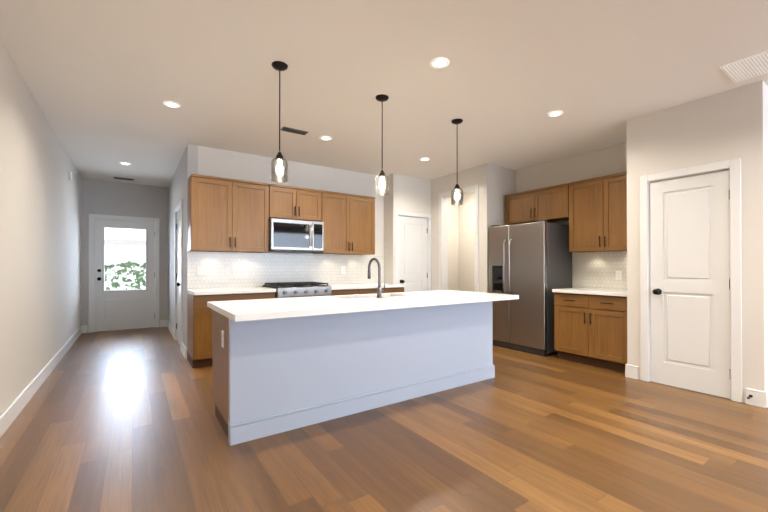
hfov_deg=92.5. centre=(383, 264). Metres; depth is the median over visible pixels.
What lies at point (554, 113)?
recessed light
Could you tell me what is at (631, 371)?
baseboard
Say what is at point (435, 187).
wall
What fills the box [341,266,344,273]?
outlet
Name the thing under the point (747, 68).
ceiling vent
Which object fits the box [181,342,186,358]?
baseboard
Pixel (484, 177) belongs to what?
wall
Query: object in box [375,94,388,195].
pendant light
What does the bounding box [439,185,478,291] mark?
door frame
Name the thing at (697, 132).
wall
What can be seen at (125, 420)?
floor
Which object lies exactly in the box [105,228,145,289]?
backdrop
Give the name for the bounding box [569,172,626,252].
upper cabinet
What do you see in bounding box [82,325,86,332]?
baseboard
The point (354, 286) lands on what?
countertop
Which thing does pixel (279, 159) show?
pendant light
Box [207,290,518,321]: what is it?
island countertop
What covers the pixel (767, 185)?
wall
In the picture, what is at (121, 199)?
wall
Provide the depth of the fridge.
5.02 m
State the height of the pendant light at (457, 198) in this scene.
0.897 m
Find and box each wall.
[0,40,80,415]
[81,178,90,332]
[91,179,167,326]
[168,144,197,347]
[198,146,383,288]
[384,173,396,283]
[397,174,428,213]
[431,177,440,290]
[441,167,476,192]
[448,198,458,290]
[459,193,474,291]
[476,163,491,292]
[492,165,515,225]
[516,142,626,288]
[627,80,767,402]
[645,89,732,174]
[766,85,767,323]
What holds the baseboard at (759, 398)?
attached to the wall at (749, 125)
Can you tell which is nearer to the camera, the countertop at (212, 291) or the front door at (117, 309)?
the countertop at (212, 291)
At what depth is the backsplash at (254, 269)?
5.30 m
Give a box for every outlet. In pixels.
[222,330,223,347]
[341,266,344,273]
[616,271,621,279]
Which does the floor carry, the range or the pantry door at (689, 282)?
the range
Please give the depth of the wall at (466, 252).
7.59 m
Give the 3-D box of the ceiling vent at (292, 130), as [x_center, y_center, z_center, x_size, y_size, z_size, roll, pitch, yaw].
[-1.030,-1.536,4.227,0.300,0.011,0.120,0,0,-34]
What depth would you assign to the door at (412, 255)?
6.39 m
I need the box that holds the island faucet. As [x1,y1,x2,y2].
[368,258,385,297]
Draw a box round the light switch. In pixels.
[197,266,206,275]
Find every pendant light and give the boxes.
[271,61,287,181]
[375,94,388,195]
[451,119,462,204]
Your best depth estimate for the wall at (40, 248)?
3.35 m
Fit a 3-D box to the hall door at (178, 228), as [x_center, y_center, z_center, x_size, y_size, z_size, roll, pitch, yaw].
[-3.090,0.186,5.530,0.110,2.032,0.860,0,0,-34]
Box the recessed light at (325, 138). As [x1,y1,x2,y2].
[320,136,331,139]
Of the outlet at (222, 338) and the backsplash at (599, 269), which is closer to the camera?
the outlet at (222, 338)
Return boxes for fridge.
[489,220,571,356]
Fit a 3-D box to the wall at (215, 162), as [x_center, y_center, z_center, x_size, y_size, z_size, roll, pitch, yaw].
[-1.239,-0.164,5.608,2.900,2.740,0.120,0,0,-34]
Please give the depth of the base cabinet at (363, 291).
5.67 m
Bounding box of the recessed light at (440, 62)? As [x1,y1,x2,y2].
[430,57,449,68]
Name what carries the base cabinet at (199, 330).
on the floor
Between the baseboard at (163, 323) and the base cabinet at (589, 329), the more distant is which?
the baseboard at (163, 323)
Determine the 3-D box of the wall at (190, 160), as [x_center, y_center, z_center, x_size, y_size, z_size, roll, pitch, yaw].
[-3.329,-0.162,5.992,0.120,2.740,3.110,0,0,-34]
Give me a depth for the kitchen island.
2.88 m
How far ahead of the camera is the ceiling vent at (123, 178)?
6.49 m
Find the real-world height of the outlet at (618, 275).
0.118 m
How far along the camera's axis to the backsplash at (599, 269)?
4.83 m
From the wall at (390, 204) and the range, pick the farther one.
the wall at (390, 204)
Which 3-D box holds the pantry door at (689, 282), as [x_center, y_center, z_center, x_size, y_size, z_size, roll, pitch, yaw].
[2.885,0.174,3.495,0.110,2.032,0.622,0,0,-34]
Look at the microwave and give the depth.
5.07 m
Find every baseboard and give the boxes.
[0,326,81,437]
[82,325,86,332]
[160,320,166,326]
[167,320,173,337]
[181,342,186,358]
[625,364,637,379]
[746,388,766,407]
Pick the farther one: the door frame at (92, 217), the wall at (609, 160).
the door frame at (92, 217)
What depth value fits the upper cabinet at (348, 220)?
5.61 m
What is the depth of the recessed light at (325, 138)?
4.47 m
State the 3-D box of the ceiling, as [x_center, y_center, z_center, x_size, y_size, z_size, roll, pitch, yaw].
[1.942,-1.574,3.791,9.600,0.060,13.900,0,0,-34]
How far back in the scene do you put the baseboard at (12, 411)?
3.32 m
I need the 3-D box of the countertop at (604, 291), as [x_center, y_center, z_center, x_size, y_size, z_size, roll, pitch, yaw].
[2.672,0.330,4.507,0.708,0.039,0.873,0,0,-34]
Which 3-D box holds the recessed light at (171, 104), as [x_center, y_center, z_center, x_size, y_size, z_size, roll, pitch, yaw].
[-2.045,-1.540,3.541,0.150,0.006,0.150,0,0,-34]
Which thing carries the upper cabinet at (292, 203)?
attached to the wall at (215, 162)
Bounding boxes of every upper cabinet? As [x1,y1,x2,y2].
[187,174,268,252]
[269,184,321,221]
[313,190,374,254]
[505,183,568,224]
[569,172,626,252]
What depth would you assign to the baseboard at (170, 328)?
6.55 m
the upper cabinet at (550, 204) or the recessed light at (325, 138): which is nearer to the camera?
the recessed light at (325, 138)
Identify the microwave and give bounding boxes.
[269,218,323,252]
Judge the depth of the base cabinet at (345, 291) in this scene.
5.29 m
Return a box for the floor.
[0,327,767,511]
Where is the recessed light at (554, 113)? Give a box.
[547,111,562,116]
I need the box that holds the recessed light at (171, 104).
[163,101,180,107]
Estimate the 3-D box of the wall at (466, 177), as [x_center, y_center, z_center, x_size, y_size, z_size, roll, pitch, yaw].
[1.266,-1.361,6.094,0.120,0.340,0.800,0,0,-34]
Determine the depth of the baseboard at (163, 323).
7.18 m
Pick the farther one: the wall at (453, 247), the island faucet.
the wall at (453, 247)
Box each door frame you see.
[88,214,159,332]
[174,199,182,350]
[395,179,430,290]
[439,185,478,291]
[640,158,741,402]
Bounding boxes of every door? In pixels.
[94,219,154,331]
[176,209,180,343]
[398,216,427,291]
[650,170,730,398]
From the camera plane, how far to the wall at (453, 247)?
7.69 m
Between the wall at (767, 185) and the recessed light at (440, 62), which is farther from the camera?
the wall at (767, 185)
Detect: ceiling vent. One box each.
[113,177,133,180]
[280,126,307,134]
[720,50,767,82]
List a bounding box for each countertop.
[187,287,275,294]
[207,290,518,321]
[329,283,405,289]
[552,287,626,296]
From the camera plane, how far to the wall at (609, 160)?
5.15 m
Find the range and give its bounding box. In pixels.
[263,282,331,297]
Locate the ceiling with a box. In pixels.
[0,0,767,186]
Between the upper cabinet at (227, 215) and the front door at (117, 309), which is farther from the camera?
the front door at (117, 309)
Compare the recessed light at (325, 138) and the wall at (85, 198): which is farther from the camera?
the wall at (85, 198)
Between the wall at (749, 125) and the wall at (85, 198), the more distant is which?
the wall at (85, 198)
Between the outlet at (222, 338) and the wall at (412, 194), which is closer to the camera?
the outlet at (222, 338)
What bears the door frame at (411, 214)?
attached to the wall at (412, 194)
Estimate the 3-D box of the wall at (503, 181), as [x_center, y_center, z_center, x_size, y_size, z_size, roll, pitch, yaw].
[1.912,-0.162,5.868,0.700,2.740,0.120,0,0,-34]
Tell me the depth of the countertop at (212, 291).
4.49 m
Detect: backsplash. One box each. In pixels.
[187,251,383,288]
[581,251,626,288]
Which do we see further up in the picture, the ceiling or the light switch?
the ceiling
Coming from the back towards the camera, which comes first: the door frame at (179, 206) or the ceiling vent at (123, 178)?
the ceiling vent at (123, 178)
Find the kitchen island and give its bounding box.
[212,301,494,445]
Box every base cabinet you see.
[187,292,274,367]
[331,289,362,295]
[363,287,403,293]
[554,292,626,371]
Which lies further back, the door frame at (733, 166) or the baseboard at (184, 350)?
the baseboard at (184, 350)

